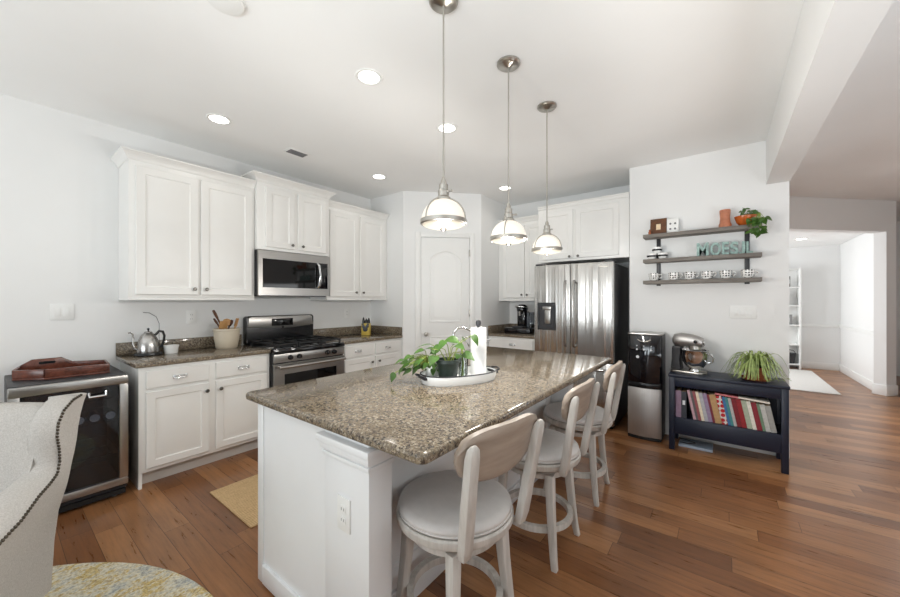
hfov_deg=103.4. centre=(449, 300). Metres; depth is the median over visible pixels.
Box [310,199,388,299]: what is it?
upper cabinet
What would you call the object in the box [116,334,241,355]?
backsplash
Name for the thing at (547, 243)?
pendant lamp
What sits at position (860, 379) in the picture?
baseboard
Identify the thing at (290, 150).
ceiling vent
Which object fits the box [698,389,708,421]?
book
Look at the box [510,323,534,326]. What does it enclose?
backsplash
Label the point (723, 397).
book
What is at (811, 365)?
baseboard
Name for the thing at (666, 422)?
baseboard
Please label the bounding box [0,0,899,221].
ceiling
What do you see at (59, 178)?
wall
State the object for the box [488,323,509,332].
backsplash
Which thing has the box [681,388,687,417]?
book
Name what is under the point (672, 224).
tile plaque
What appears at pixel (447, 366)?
potted plant
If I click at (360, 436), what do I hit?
kitchen island
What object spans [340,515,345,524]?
socket
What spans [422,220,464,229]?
diffuser
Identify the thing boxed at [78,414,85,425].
drink can
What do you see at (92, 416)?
drink can
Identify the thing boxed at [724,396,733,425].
book
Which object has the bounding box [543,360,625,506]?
bar stool
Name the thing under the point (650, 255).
striped cup
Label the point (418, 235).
trim
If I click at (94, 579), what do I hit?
round rug
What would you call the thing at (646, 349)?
water cooler
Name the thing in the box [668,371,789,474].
bookcase
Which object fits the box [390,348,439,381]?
plant
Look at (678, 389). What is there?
book
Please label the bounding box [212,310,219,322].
wooden spoon
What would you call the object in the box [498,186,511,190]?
recessed light
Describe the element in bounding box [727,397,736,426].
book
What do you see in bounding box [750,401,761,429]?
book
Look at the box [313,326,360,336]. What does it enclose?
backsplash
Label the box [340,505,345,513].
socket
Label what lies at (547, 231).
socket
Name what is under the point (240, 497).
jute rug
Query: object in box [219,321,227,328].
wooden spatula
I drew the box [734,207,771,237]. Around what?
plant
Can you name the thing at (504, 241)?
diffuser
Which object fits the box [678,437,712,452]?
flat box
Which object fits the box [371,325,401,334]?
backsplash
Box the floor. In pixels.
[53,367,899,596]
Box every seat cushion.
[398,470,511,536]
[522,428,578,461]
[544,402,610,423]
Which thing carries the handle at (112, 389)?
attached to the beverage cooler at (99, 466)
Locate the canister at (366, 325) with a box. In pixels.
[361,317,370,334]
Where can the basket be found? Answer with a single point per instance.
(792, 356)
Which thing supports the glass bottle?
on the oval tray at (490, 374)
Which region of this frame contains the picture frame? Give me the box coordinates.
[650,218,666,233]
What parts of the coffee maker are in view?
drawer, water tank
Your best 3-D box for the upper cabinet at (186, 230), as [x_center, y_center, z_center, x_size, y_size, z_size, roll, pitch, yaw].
[-2.316,-0.580,3.161,0.385,1.156,0.975,0,0,37]
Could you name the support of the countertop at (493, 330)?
on the base cabinet at (496, 341)
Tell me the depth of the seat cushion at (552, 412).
2.50 m
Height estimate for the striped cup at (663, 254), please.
0.060 m
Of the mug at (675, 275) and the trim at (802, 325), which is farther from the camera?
the trim at (802, 325)
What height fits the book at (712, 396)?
0.250 m
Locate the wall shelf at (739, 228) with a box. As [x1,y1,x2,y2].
[643,224,761,285]
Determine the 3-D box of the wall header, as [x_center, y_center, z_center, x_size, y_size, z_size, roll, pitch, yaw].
[5.259,-1.208,5.028,1.983,0.445,0.140,0,0,-8]
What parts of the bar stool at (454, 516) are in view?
leg, leg, leg frame, seat frame, post, backrest, leg, post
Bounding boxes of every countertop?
[116,334,270,368]
[313,325,401,343]
[488,323,534,338]
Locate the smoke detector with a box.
[207,0,245,15]
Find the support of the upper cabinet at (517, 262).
attached to the wall at (528, 209)
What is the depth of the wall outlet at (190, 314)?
3.32 m
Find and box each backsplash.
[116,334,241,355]
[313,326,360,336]
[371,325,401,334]
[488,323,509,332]
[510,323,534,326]
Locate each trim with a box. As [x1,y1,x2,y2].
[415,232,473,359]
[801,324,838,327]
[839,325,873,335]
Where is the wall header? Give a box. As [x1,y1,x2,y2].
[789,196,885,232]
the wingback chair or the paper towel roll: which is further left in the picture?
the wingback chair
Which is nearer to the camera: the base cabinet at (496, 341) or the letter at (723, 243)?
the letter at (723, 243)
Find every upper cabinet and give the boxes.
[110,146,256,299]
[241,170,336,256]
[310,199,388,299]
[497,214,544,300]
[537,192,629,264]
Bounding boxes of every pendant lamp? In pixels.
[420,0,466,231]
[490,55,526,245]
[531,101,562,255]
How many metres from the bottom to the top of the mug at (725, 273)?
0.072 m
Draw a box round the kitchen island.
[246,346,611,596]
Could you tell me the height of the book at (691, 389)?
0.256 m
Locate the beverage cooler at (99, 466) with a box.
[4,365,127,513]
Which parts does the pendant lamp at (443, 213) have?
rod, lamp shade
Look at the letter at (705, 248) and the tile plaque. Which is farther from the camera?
the tile plaque
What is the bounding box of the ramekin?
[163,344,178,353]
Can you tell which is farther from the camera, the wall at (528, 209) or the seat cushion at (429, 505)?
the wall at (528, 209)
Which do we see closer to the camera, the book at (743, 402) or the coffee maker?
the book at (743, 402)
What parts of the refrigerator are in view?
spout, door, handle, handle, door, freezer drawer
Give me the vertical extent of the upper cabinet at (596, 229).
0.702 m
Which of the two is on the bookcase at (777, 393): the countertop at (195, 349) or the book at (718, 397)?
the book at (718, 397)
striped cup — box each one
[647,253,656,258]
[652,247,661,252]
[657,252,667,257]
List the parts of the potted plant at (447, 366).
pot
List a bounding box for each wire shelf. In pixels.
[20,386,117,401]
[72,434,117,463]
[79,406,117,426]
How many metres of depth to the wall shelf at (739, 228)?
3.32 m
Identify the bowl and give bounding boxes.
[681,348,713,371]
[734,214,756,224]
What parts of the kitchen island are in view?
moulding, panel, cap moulding, panel, moulding, panel, panel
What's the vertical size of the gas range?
1.175 m
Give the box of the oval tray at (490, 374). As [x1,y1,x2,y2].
[415,365,499,386]
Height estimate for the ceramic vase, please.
0.165 m
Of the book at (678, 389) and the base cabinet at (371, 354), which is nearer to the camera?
the book at (678, 389)
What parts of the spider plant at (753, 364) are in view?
pot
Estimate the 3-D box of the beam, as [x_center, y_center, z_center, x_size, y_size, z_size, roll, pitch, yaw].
[-0.471,-1.232,-1.252,0.160,0.395,11.040,0,0,37]
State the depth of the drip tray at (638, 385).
3.48 m
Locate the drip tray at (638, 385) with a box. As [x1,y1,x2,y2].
[628,381,661,389]
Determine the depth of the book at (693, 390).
3.18 m
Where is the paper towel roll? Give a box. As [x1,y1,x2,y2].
[471,320,485,374]
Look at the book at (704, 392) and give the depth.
3.13 m
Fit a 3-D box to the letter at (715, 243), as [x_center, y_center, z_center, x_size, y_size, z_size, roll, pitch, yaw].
[2.485,-0.479,3.324,0.078,0.122,0.034,0,0,37]
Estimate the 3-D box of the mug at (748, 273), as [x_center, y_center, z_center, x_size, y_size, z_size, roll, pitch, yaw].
[2.669,-0.237,3.178,0.110,0.072,0.094,0,0,-7]
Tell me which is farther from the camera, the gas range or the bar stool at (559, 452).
the gas range
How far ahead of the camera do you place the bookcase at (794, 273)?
7.24 m
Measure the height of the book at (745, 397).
0.028 m
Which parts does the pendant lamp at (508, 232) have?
rod, lamp shade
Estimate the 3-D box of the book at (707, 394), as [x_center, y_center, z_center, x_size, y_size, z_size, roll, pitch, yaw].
[2.345,0.949,3.191,0.063,0.244,0.190,0,0,37]
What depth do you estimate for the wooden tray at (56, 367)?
2.46 m
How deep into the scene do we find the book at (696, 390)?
3.17 m
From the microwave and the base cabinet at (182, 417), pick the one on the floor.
the base cabinet at (182, 417)
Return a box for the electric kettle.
[128,312,165,356]
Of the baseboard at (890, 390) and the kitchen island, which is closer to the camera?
the kitchen island
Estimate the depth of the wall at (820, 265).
7.07 m
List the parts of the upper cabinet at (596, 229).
door, crown, door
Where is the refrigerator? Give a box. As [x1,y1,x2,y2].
[535,259,627,428]
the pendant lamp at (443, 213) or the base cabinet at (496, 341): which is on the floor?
the base cabinet at (496, 341)
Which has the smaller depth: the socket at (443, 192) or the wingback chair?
the wingback chair
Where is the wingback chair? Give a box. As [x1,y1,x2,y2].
[0,393,86,596]
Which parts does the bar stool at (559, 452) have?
leg, leg frame, seat frame, leg, post, leg, backrest, post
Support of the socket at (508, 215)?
attached to the pendant lamp at (508, 232)
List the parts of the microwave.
handle, control panel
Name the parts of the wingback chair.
backrest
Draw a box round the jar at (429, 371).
[426,366,437,376]
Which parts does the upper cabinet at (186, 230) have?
door, crown, door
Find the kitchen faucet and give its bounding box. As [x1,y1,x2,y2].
[452,326,490,340]
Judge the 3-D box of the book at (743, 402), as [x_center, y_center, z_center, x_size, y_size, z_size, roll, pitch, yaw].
[2.537,0.954,3.044,0.076,0.234,0.190,0,0,37]
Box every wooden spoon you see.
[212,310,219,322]
[223,319,230,328]
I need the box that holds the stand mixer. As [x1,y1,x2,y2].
[671,333,713,374]
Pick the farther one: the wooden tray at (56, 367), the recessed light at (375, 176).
the recessed light at (375, 176)
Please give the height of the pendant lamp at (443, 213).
1.101 m
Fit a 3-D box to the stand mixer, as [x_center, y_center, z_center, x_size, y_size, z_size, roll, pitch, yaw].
[2.264,0.492,3.312,0.220,0.371,0.346,0,0,-41]
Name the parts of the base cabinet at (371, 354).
drawer, door, drawer, door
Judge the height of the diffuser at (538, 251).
0.028 m
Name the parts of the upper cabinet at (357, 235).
door, crown, door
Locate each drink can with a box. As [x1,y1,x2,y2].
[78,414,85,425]
[85,410,100,422]
[101,407,116,419]
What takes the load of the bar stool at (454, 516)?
on the floor
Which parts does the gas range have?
oven door, control panel, handle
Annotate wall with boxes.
[0,93,370,401]
[371,191,509,361]
[510,185,629,331]
[630,141,788,420]
[789,222,899,366]
[840,201,895,385]
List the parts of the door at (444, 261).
panel, panel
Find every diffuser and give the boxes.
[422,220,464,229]
[491,238,525,244]
[533,249,560,254]
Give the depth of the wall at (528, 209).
5.08 m
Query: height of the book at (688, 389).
0.261 m
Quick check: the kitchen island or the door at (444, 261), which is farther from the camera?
the door at (444, 261)
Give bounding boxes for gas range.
[243,314,345,387]
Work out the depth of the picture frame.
3.63 m
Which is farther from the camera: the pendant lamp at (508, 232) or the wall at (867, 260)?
the wall at (867, 260)
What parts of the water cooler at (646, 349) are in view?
panel, door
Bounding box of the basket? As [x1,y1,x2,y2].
[789,349,795,363]
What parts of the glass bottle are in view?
stem, glass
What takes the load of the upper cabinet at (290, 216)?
attached to the wall at (59, 178)
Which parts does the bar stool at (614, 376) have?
leg, leg frame, seat frame, leg, leg, post, backrest, post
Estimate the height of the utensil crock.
0.186 m
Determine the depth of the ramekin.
3.02 m
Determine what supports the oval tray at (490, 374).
on the kitchen island
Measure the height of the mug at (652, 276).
0.072 m
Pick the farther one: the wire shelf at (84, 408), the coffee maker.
the coffee maker
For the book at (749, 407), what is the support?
on the bookcase at (777, 393)
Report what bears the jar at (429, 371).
on the oval tray at (490, 374)
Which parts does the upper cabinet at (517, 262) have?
door, crown, door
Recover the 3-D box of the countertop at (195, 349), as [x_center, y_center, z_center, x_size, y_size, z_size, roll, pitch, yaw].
[-2.202,0.419,3.103,0.635,0.137,0.958,0,0,37]
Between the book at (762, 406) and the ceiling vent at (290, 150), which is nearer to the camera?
the book at (762, 406)
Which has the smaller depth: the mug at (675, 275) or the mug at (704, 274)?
the mug at (704, 274)
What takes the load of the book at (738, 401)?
on the bookcase at (777, 393)
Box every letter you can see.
[697,242,708,255]
[710,242,720,254]
[722,242,728,254]
[730,242,737,253]
[739,241,744,252]
[746,241,752,252]
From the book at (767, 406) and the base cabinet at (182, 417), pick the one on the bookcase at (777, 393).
the book at (767, 406)
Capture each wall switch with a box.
[50,304,73,319]
[730,306,756,318]
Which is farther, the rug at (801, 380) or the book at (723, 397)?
the rug at (801, 380)
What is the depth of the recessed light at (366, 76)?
2.26 m
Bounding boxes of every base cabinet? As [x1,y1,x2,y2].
[119,353,268,489]
[343,338,400,372]
[489,336,534,350]
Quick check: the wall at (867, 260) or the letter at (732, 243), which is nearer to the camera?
the letter at (732, 243)
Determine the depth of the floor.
2.19 m
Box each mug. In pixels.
[649,273,661,279]
[668,272,682,279]
[684,272,698,278]
[701,271,715,278]
[719,270,735,277]
[741,269,758,277]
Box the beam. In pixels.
[766,0,892,184]
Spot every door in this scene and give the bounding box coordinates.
[421,237,469,355]
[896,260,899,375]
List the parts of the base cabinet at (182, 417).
drawer, door, cup pull, drawer, door, cup pull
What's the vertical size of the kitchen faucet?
0.246 m
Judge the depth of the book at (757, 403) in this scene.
2.92 m
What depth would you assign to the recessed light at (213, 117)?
2.80 m
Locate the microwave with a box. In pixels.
[254,249,329,296]
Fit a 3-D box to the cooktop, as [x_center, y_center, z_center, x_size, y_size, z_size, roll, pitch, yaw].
[-1.617,0.476,3.746,0.600,0.043,0.768,0,0,38]
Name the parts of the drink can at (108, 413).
lid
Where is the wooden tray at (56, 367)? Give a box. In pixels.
[11,357,109,380]
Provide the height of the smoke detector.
0.023 m
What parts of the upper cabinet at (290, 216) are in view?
door, crown, door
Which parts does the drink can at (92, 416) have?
lid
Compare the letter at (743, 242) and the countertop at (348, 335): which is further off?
the countertop at (348, 335)
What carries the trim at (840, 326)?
attached to the wall at (867, 260)
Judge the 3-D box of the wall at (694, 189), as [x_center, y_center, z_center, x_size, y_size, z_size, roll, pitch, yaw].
[2.675,-0.030,3.765,1.260,2.800,0.750,0,0,37]
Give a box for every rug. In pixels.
[45,562,212,596]
[210,474,257,527]
[789,369,840,394]
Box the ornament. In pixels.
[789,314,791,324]
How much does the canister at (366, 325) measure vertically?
0.240 m
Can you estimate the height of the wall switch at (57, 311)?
0.120 m
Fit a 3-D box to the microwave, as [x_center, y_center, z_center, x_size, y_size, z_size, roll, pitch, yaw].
[-1.747,-0.268,3.840,0.459,0.452,0.782,0,0,37]
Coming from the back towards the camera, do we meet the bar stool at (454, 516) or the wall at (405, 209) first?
the wall at (405, 209)
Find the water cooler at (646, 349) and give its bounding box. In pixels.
[627,331,664,442]
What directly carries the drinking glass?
on the oval tray at (490, 374)
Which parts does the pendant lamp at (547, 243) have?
rod, lamp shade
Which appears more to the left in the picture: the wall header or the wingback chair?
the wingback chair
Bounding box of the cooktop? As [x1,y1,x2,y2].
[247,341,344,353]
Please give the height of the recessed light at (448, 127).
0.005 m
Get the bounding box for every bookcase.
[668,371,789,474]
[789,267,800,369]
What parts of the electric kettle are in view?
spout, handle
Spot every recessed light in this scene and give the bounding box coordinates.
[205,113,231,124]
[355,68,382,85]
[371,174,386,179]
[436,123,457,133]
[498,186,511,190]
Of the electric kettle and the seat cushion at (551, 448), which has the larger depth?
the electric kettle
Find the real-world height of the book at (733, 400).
0.239 m
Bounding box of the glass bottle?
[445,336,465,375]
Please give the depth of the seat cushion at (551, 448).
1.91 m
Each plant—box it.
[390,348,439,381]
[417,334,477,376]
[719,350,790,381]
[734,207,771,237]
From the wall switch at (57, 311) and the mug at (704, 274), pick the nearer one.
the wall switch at (57, 311)
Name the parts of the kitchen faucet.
spout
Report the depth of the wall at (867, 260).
5.48 m
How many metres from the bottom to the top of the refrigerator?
1.796 m
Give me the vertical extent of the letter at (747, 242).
0.108 m
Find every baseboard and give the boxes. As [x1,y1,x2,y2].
[665,421,789,457]
[801,361,838,370]
[839,364,873,389]
[872,383,897,395]
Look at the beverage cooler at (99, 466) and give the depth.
2.48 m
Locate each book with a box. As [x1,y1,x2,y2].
[676,387,682,416]
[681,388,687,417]
[687,388,695,419]
[690,388,698,419]
[692,389,700,420]
[695,389,704,420]
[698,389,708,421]
[702,390,712,421]
[706,390,714,422]
[709,391,721,422]
[715,391,737,398]
[715,395,727,424]
[722,396,730,425]
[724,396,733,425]
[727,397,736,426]
[731,397,741,426]
[735,398,746,427]
[738,394,769,403]
[741,399,751,428]
[746,400,756,429]
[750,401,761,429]
[756,402,765,430]
[759,402,770,431]
[764,403,776,432]
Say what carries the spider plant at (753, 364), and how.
on the bookcase at (777, 393)
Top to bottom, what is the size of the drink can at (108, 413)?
0.064 m
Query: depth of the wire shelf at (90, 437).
2.72 m
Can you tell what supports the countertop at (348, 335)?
on the base cabinet at (371, 354)
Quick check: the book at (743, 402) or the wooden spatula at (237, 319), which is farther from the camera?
the wooden spatula at (237, 319)
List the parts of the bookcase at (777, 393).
leg, leg, rail, shelf, rail, panel, leg, leg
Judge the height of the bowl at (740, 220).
0.085 m
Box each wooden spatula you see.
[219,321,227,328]
[234,318,238,328]
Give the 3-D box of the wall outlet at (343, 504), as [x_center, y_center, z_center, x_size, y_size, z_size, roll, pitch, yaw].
[-0.397,0.798,1.325,0.075,0.125,0.010,0,0,37]
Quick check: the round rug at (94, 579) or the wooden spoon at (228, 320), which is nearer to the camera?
the round rug at (94, 579)
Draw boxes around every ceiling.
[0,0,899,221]
[789,231,862,247]
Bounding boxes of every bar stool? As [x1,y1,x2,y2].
[396,413,543,596]
[494,378,599,572]
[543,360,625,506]
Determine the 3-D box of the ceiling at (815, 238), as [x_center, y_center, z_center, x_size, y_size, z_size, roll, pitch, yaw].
[4.729,-1.130,5.875,3.250,0.100,5.080,0,0,37]
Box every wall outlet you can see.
[186,310,195,323]
[337,494,350,534]
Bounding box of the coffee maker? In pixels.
[505,304,534,333]
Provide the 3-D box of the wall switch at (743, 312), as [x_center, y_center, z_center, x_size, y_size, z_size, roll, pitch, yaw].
[2.696,0.108,3.269,0.190,0.118,0.010,0,0,37]
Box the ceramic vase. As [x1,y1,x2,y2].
[718,209,731,226]
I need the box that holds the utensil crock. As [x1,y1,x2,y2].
[212,327,240,348]
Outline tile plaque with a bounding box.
[667,218,678,231]
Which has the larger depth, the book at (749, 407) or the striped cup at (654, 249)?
the striped cup at (654, 249)
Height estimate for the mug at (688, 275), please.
0.072 m
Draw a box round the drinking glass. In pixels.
[460,359,467,375]
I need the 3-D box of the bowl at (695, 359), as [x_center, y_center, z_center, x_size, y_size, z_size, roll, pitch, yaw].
[2.289,0.556,3.288,0.255,0.198,0.220,0,0,38]
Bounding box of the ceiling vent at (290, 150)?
[283,147,310,157]
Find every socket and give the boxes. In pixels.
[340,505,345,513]
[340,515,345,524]
[438,177,452,199]
[503,203,516,220]
[542,221,552,235]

